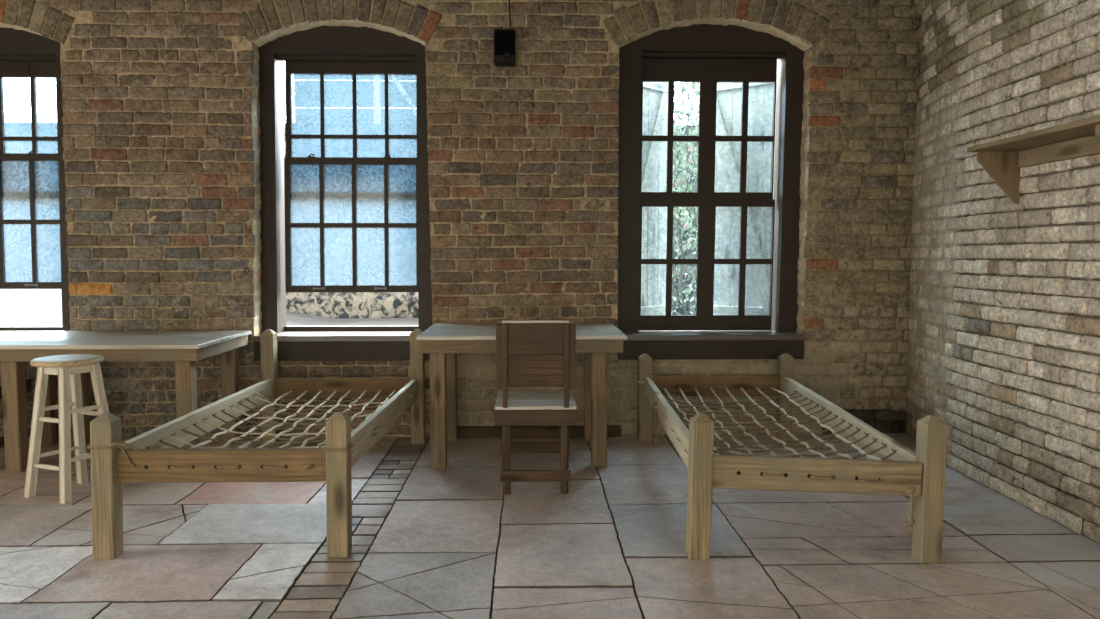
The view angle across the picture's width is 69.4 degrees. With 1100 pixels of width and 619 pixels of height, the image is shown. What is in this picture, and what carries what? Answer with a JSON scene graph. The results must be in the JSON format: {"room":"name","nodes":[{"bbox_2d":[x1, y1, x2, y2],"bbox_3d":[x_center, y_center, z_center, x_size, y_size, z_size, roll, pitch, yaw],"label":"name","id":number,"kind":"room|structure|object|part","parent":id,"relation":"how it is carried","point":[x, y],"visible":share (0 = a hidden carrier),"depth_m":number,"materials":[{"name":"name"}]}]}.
{"room":"dormitory bedroom","nodes":[
{"label":"dormitory bedroom","id":0,"kind":"room"},
{"bbox_2d":[0,0,920,437],"bbox_3d":[-1.619,-0.827,5.608,8.272,3.482,0.520,0,4,-1],"label":"wall","id":1,"kind":"structure","parent":0,"point":[161,104],"depth_m":5.38,"materials":[{"name":"brick"}]},
{"bbox_2d":[0,27,70,330],"bbox_3d":[-3.853,-0.809,5.583,1.236,2.290,0.620,0,4,-1],"label":"window","id":2,"kind":"structure","parent":1,"relation":"in","point":[23,54],"depth_m":5.56,"materials":[{"name":"brown paint"}]},
{"bbox_3d":[-3.857,-1.273,5.571,0.963,0.957,0.035,0,4,-1],"label":"sash","id":3,"kind":"part","parent":2,"relation":"part of","materials":[{"name":"brown paint"}]},
{"bbox_3d":[-3.857,-1.230,5.579,0.892,0.796,0.003,0,4,-1],"label":"glass","id":4,"kind":"part","parent":2,"relation":"part of","materials":[{"name":"clear glass"}]},
{"bbox_3d":[-3.862,-0.617,5.571,0.956,0.943,0.035,0,4,-1],"label":"sash","id":5,"kind":"part","parent":2,"relation":"part of","materials":[{"name":"brown paint"}]},
{"bbox_3d":[-3.862,-0.617,5.576,0.887,0.852,0.003,0,4,-1],"label":"glass","id":6,"kind":"part","parent":2,"relation":"part of","materials":[{"name":"clear glass"}]},
{"bbox_3d":[-3.875,0.141,5.707,0.948,0.036,0.060,0,4,-1],"label":"sill rail","id":7,"kind":"part","parent":2,"relation":"part of","materials":[{"name":"brown paint"}]},
{"bbox_2d":[253,26,432,360],"bbox_3d":[-1.420,-0.821,5.643,1.253,2.305,0.620,0,4,-1],"label":"window","id":8,"kind":"structure","parent":1,"relation":"in","point":[325,51],"depth_m":5.61,"materials":[{"name":"brown paint"}]},
{"bbox_3d":[-1.417,0.188,5.582,1.209,0.040,0.360,0,4,-1],"label":"sill","id":9,"kind":"part","parent":8,"relation":"part of","materials":[{"name":"brown paint"}]},
{"bbox_3d":[-1.400,-0.598,5.634,0.956,0.950,0.035,0,4,-1],"label":"sash","id":10,"kind":"part","parent":8,"relation":"part of","materials":[{"name":"brown paint"}]},
{"bbox_3d":[-1.395,-1.284,5.632,0.953,0.969,0.035,0,4,-1],"label":"sash","id":11,"kind":"part","parent":8,"relation":"part of","materials":[{"name":"brown paint"}]},
{"bbox_3d":[-1.426,0.137,5.769,0.998,0.036,0.060,0,4,-1],"label":"sill rail","id":12,"kind":"part","parent":8,"relation":"part of","materials":[{"name":"brown paint"}]},
{"bbox_3d":[-1.393,-0.598,5.640,0.900,0.858,0.003,0,4,-1],"label":"glass","id":13,"kind":"part","parent":8,"relation":"part of","materials":[{"name":"clear glass"}]},
{"bbox_3d":[-1.388,-1.252,5.640,0.896,0.831,0.003,0,4,-1],"label":"glass","id":14,"kind":"part","parent":8,"relation":"part of","materials":[{"name":"clear glass"}]},
{"bbox_2d":[494,29,515,66],"bbox_3d":[-0.300,-1.736,5.273,0.142,0.222,0.128,0,4,-1],"label":"loudspeaker","id":15,"kind":"object","parent":1,"relation":"attached to","point":[504,39],"visible":1,"depth_m":5.21,"materials":[{"name":"black plastic"}]},
{"bbox_2d":[495,30,513,54],"bbox_3d":[-0.299,-1.752,5.216,0.124,0.160,0.008,0,4,-1],"label":"grille","id":16,"kind":"object","parent":15,"relation":"attached to","point":[504,39],"depth_m":5.21,"materials":[{"name":"black fabric"}]},
{"bbox_2d":[509,0,510,28],"bbox_3d":[-0.267,-2.067,5.292,0.010,0.460,0.021,-3,5,-40],"label":"cable","id":17,"kind":"object","parent":1,"relation":"attached to","point":[509,0],"visible":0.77,"depth_m":5.30,"materials":[{"name":"black plastic"}]},
{"bbox_2d":[457,426,620,437],"bbox_3d":[-0.086,0.842,5.475,1.150,0.070,0.050,0,4,-1],"label":"baseboard","id":18,"kind":"structure","parent":1,"relation":"attached to","point":[462,431],"depth_m":5.45,"materials":[{"name":"brown wood"}]},
{"bbox_2d":[617,24,804,359],"bbox_3d":[1.115,-0.840,5.706,1.348,2.335,0.620,0,4,-1],"label":"window","id":19,"kind":"structure","parent":1,"relation":"in","point":[705,54],"depth_m":5.64,"materials":[{"name":"brown paint"}]},
{"bbox_2d":[641,82,667,314],"bbox_3d":[0.714,-0.885,6.168,0.670,2.078,0.047,-4,5,-43],"label":"shutter","id":20,"kind":"object","parent":19,"relation":"attached to","point":[655,94],"visible":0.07,"depth_m":6.26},
{"bbox_3d":[1.117,-0.318,5.716,0.985,0.939,0.035,0,4,-1],"label":"sash","id":21,"kind":"part","parent":19,"relation":"part of","materials":[{"name":"brown paint"}]},
{"bbox_3d":[1.124,-1.271,5.701,0.990,1.055,0.035,0,4,-1],"label":"sash","id":22,"kind":"part","parent":19,"relation":"part of","materials":[{"name":"brown paint"}]},
{"bbox_3d":[1.111,0.183,5.646,1.289,0.040,0.360,0,4,-1],"label":"sill","id":23,"kind":"part","parent":19,"relation":"part of","materials":[{"name":"brown paint"}]},
{"bbox_2d":[713,80,776,314],"bbox_3d":[1.478,-0.890,6.187,0.670,2.072,0.047,3,5,40],"label":"shutter","id":24,"kind":"object","parent":19,"relation":"attached to","point":[729,94],"visible":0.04,"depth_m":6.17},
{"bbox_2d":[0,433,1099,618],"bbox_3d":[-1.416,1.187,1.700,8.454,0.110,9.000,0,4,-1],"label":"floor","id":25,"kind":"structure","parent":0,"point":[428,542],"depth_m":3.36,"materials":[{"name":"stone"}]},
{"bbox_2d":[0,362,31,447],"bbox_3d":[-3.617,0.568,4.941,0.517,0.691,0.424,0,4,-1],"label":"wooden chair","id":26,"kind":"object","parent":25,"relation":"on","point":[28,381],"visible":0.22,"depth_m":5.11,"materials":[{"name":"brown wood"}]},
{"bbox_2d":[0,331,63,444],"bbox_3d":[-3.833,0.543,4.912,1.211,0.742,0.862,0,4,-1],"label":"work table","id":27,"kind":"object","parent":25,"relation":"on","point":[50,433],"visible":0.3,"depth_m":5.23,"materials":[{"name":"brown wood"}]},
{"bbox_3d":[-3.332,0.533,5.257,0.088,0.716,0.088,0,4,-1],"label":"leg","id":28,"kind":"part","parent":27,"relation":"part of","materials":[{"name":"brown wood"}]},
{"bbox_2d":[24,354,122,503],"bbox_3d":[-2.512,0.608,4.162,0.332,0.716,0.333,2,4,22],"label":"bar stool","id":29,"kind":"object","parent":25,"relation":"on","point":[68,368],"visible":0.88,"depth_m":4.10,"materials":[{"name":"beige wood"}]},
{"bbox_3d":[-2.656,0.627,4.108,0.141,0.686,0.052,-2,4,-22],"label":"leg","id":30,"kind":"part","parent":29,"relation":"part of","materials":[{"name":"brown wood"}]},
{"bbox_3d":[-2.547,0.311,4.074,0.154,0.045,0.018,2,4,22],"label":"seat rail","id":31,"kind":"part","parent":29,"relation":"part of","materials":[{"name":"brown wood"}]},
{"bbox_3d":[-2.463,0.632,4.031,0.052,0.686,0.134,-1,4,-19],"label":"leg","id":32,"kind":"part","parent":29,"relation":"part of","materials":[{"name":"brown wood"}]},
{"bbox_3d":[-2.512,0.266,4.138,0.332,0.030,0.332,0,4,-1],"label":"seat","id":33,"kind":"part","parent":29,"relation":"part of","materials":[{"name":"brown wood"}]},
{"bbox_3d":[-2.558,0.613,4.305,0.052,0.686,0.134,-1,4,-19],"label":"leg","id":34,"kind":"part","parent":29,"relation":"part of","materials":[{"name":"brown wood"}]},
{"bbox_3d":[-2.439,0.308,4.118,0.018,0.045,0.163,2,4,26],"label":"seat rail","id":35,"kind":"part","parent":29,"relation":"part of","materials":[{"name":"brown wood"}]},
{"bbox_3d":[-2.365,0.619,4.228,0.141,0.686,0.052,-2,4,-22],"label":"leg","id":36,"kind":"part","parent":29,"relation":"part of","materials":[{"name":"brown wood"}]},
{"bbox_2d":[0,330,251,471],"bbox_3d":[-2.614,0.541,4.942,1.225,0.743,0.862,0,4,-1],"label":"work table","id":37,"kind":"object","parent":25,"relation":"on","point":[185,348],"visible":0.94,"depth_m":4.57,"materials":[{"name":"brown wood"}]},
{"bbox_3d":[-3.093,0.579,4.591,0.088,0.716,0.088,0,4,-1],"label":"leg","id":38,"kind":"part","parent":37,"relation":"part of","materials":[{"name":"brown wood"}]},
{"bbox_3d":[-3.110,0.533,5.262,0.088,0.716,0.088,0,4,-1],"label":"leg","id":39,"kind":"part","parent":37,"relation":"part of","materials":[{"name":"brown wood"}]},
{"bbox_3d":[-2.110,0.577,4.616,0.088,0.716,0.088,0,4,-1],"label":"leg","id":40,"kind":"part","parent":37,"relation":"part of","materials":[{"name":"brown wood"}]},
{"bbox_3d":[-2.127,0.531,5.287,0.088,0.716,0.088,0,4,-1],"label":"leg","id":41,"kind":"part","parent":37,"relation":"part of","materials":[{"name":"brown wood"}]},
{"bbox_2d":[87,329,425,559],"bbox_3d":[-1.361,0.578,4.272,1.104,0.762,2.112,0,4,-1],"label":"bed","id":42,"kind":"object","parent":25,"relation":"on","point":[154,455],"visible":1,"depth_m":3.30,"materials":[{"name":"brown wood"}]},
{"bbox_3d":[-1.833,0.727,3.284,0.097,0.600,0.086,0,4,-1],"label":"post","id":43,"kind":"part","parent":42,"relation":"part of","materials":[{"name":"brown wood"}]},
{"bbox_3d":[-1.833,0.584,4.266,0.036,0.140,1.893,0,4,-1],"label":"rail","id":44,"kind":"part","parent":42,"relation":"part of","materials":[{"name":"brown wood"}]},
{"bbox_3d":[-1.361,0.648,3.308,0.871,0.137,0.036,0,4,-1],"label":"foot rail","id":45,"kind":"part","parent":42,"relation":"part of","materials":[{"name":"brown wood"}]},
{"bbox_3d":[-1.853,0.510,5.252,0.086,0.762,0.086,0,4,-1],"label":"post","id":46,"kind":"part","parent":42,"relation":"part of","materials":[{"name":"brown wood"}]},
{"bbox_3d":[-0.879,0.725,3.308,0.092,0.600,0.086,0,4,-1],"label":"post","id":47,"kind":"part","parent":42,"relation":"part of","materials":[{"name":"brown wood"}]},
{"bbox_3d":[-1.366,0.520,5.255,0.889,0.138,0.036,0,4,-1],"label":"head rail","id":48,"kind":"part","parent":42,"relation":"part of","materials":[{"name":"brown wood"}]},
{"bbox_3d":[-0.891,0.585,4.290,0.036,0.141,1.893,0,4,0],"label":"rail","id":49,"kind":"part","parent":42,"relation":"part of","materials":[{"name":"brown wood"}]},
{"bbox_3d":[-0.879,0.508,5.277,0.086,0.762,0.086,0,4,-1],"label":"post","id":50,"kind":"part","parent":42,"relation":"part of","materials":[{"name":"brown wood"}]},
{"bbox_2d":[417,323,626,467],"bbox_3d":[-0.171,0.514,5.024,1.215,0.786,0.867,0,4,-1],"label":"desk","id":51,"kind":"object","parent":25,"relation":"on","point":[443,341],"visible":0.91,"depth_m":4.65,"materials":[{"name":"brown wood"}]},
{"bbox_3d":[-0.656,0.551,4.673,0.088,0.759,0.088,0,4,-1],"label":"leg","id":52,"kind":"part","parent":51,"relation":"part of","materials":[{"name":"brown wood"}]},
{"bbox_3d":[-0.673,0.506,5.342,0.088,0.759,0.088,0,4,-1],"label":"leg","id":53,"kind":"part","parent":51,"relation":"part of","materials":[{"name":"brown wood"}]},
{"bbox_3d":[0.274,0.504,5.366,0.088,0.759,0.088,0,4,-1],"label":"leg","id":54,"kind":"part","parent":51,"relation":"part of","materials":[{"name":"brown wood"}]},
{"bbox_3d":[0.291,0.550,4.697,0.088,0.759,0.088,0,4,-1],"label":"leg","id":55,"kind":"part","parent":51,"relation":"part of","materials":[{"name":"brown wood"}]},
{"bbox_2d":[495,320,576,494],"bbox_3d":[-0.080,0.497,4.356,0.424,0.914,0.517,0,4,-1],"label":"wooden chair","id":56,"kind":"object","parent":25,"relation":"on","point":[529,353],"visible":1,"depth_m":4.10,"materials":[{"name":"brown wood"}]},
{"bbox_3d":[-0.233,0.289,4.105,0.026,0.440,0.040,0,4,-1],"label":"post","id":57,"kind":"part","parent":56,"relation":"part of","materials":[{"name":"brown wood"}]},
{"bbox_3d":[-0.228,0.745,4.155,0.034,0.446,0.048,-2,4,-22],"label":"leg","id":58,"kind":"part","parent":56,"relation":"part of","materials":[{"name":"brown wood"}]},
{"bbox_3d":[0.077,0.744,4.162,0.047,0.446,0.055,0,4,-1],"label":"leg","id":59,"kind":"part","parent":56,"relation":"part of","materials":[{"name":"brown wood"}]},
{"bbox_3d":[0.085,0.289,4.113,0.026,0.440,0.040,0,4,-1],"label":"post","id":60,"kind":"part","parent":56,"relation":"part of","materials":[{"name":"brown wood"}]},
{"bbox_2d":[636,353,947,562],"bbox_3d":[1.108,0.662,4.235,1.114,0.598,2.389,0,4,-1],"label":"bed","id":61,"kind":"object","parent":25,"relation":"on","point":[894,469],"visible":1,"depth_m":3.26,"materials":[{"name":"brown wood"}]},
{"bbox_3d":[0.639,0.590,5.361,0.086,0.588,0.086,0,4,-1],"label":"post","id":62,"kind":"part","parent":61,"relation":"part of","materials":[{"name":"brown wood"}]},
{"bbox_3d":[0.638,0.587,4.318,0.036,0.143,1.996,0,4,1],"label":"rail","id":63,"kind":"part","parent":61,"relation":"part of","materials":[{"name":"brown wood"}]},
{"bbox_3d":[0.619,0.728,3.284,0.097,0.598,0.086,0,4,-1],"label":"post","id":64,"kind":"part","parent":61,"relation":"part of","materials":[{"name":"brown wood"}]},
{"bbox_3d":[1.117,0.513,5.357,0.870,0.138,0.036,0,4,-1],"label":"head rail","id":65,"kind":"part","parent":61,"relation":"part of","materials":[{"name":"brown wood"}]},
{"bbox_3d":[1.595,0.588,5.385,0.086,0.588,0.086,0,4,-1],"label":"post","id":66,"kind":"part","parent":61,"relation":"part of","materials":[{"name":"brown wood"}]},
{"bbox_3d":[1.081,0.675,3.247,0.853,0.157,0.036,0,4,3],"label":"foot rail","id":67,"kind":"part","parent":61,"relation":"part of","materials":[{"name":"brown wood"}]},
{"bbox_3d":[1.560,0.600,4.312,0.036,0.162,2.058,0,4,1],"label":"rail","id":68,"kind":"part","parent":61,"relation":"part of","materials":[{"name":"brown wood"}]},
{"bbox_3d":[1.551,0.730,3.248,0.092,0.598,0.086,0,4,-1],"label":"post","id":69,"kind":"part","parent":61,"relation":"part of","materials":[{"name":"brown wood"}]},
{"bbox_2d":[905,0,1099,543],"bbox_3d":[2.575,-0.554,1.631,0.367,3.481,8.700,0,4,-1],"label":"wall","id":70,"kind":"structure","parent":0,"point":[1004,324],"depth_m":4.06,"materials":[{"name":"brick"}]},
{"bbox_2d":[967,115,1099,203],"bbox_3d":[2.240,-0.613,3.143,0.250,0.283,1.720,0,4,-1],"label":"wall shelf","id":71,"kind":"object","parent":70,"relation":"attached to","point":[1002,159],"visible":1,"depth_m":3.70,"materials":[{"name":"brown wood"}]},
{"label":"outside","id":72,"kind":"structure","parent":0,"visible":0},
{"bbox_2d":[0,289,418,325],"bbox_3d":[-0.300,0.104,11.982,60.000,0.795,12.000,0,4,-1],"label":"ground","id":73,"kind":"structure","parent":72,"point":[18,307],"depth_m":11.98,"materials":[{"name":"white"}]},
{"bbox_2d":[3,122,697,317],"bbox_3d":[-0.574,-2.314,22.742,52.000,4.400,13.192,0,4,-1],"label":"outdoor backdrop","id":74,"kind":"structure","parent":73,"relation":"on","point":[325,304],"depth_m":16.24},
{"bbox_2d":[293,74,416,123],"bbox_3d":[-4.069,-5.767,18.251,3.600,3.695,2.500,0,4,-1],"label":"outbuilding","id":75,"kind":"structure","parent":74,"relation":"on","point":[360,86],"depth_m":17.54,"materials":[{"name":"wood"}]},
{"bbox_3d":[-3.796,-5.230,17.403,0.130,2.650,0.090,0,4,-1],"label":"post","id":76,"kind":"part","parent":75,"relation":"part of","materials":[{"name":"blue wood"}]},
{"bbox_2d":[671,82,698,314],"bbox_3d":[1.844,-1.514,10.117,2.915,4.141,0.957,0,4,-1],"label":"climbing vine","id":77,"kind":"object","parent":73,"relation":"on","point":[679,113],"visible":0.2,"depth_m":9.91,"materials":[{"name":"green plant"}]}
]}

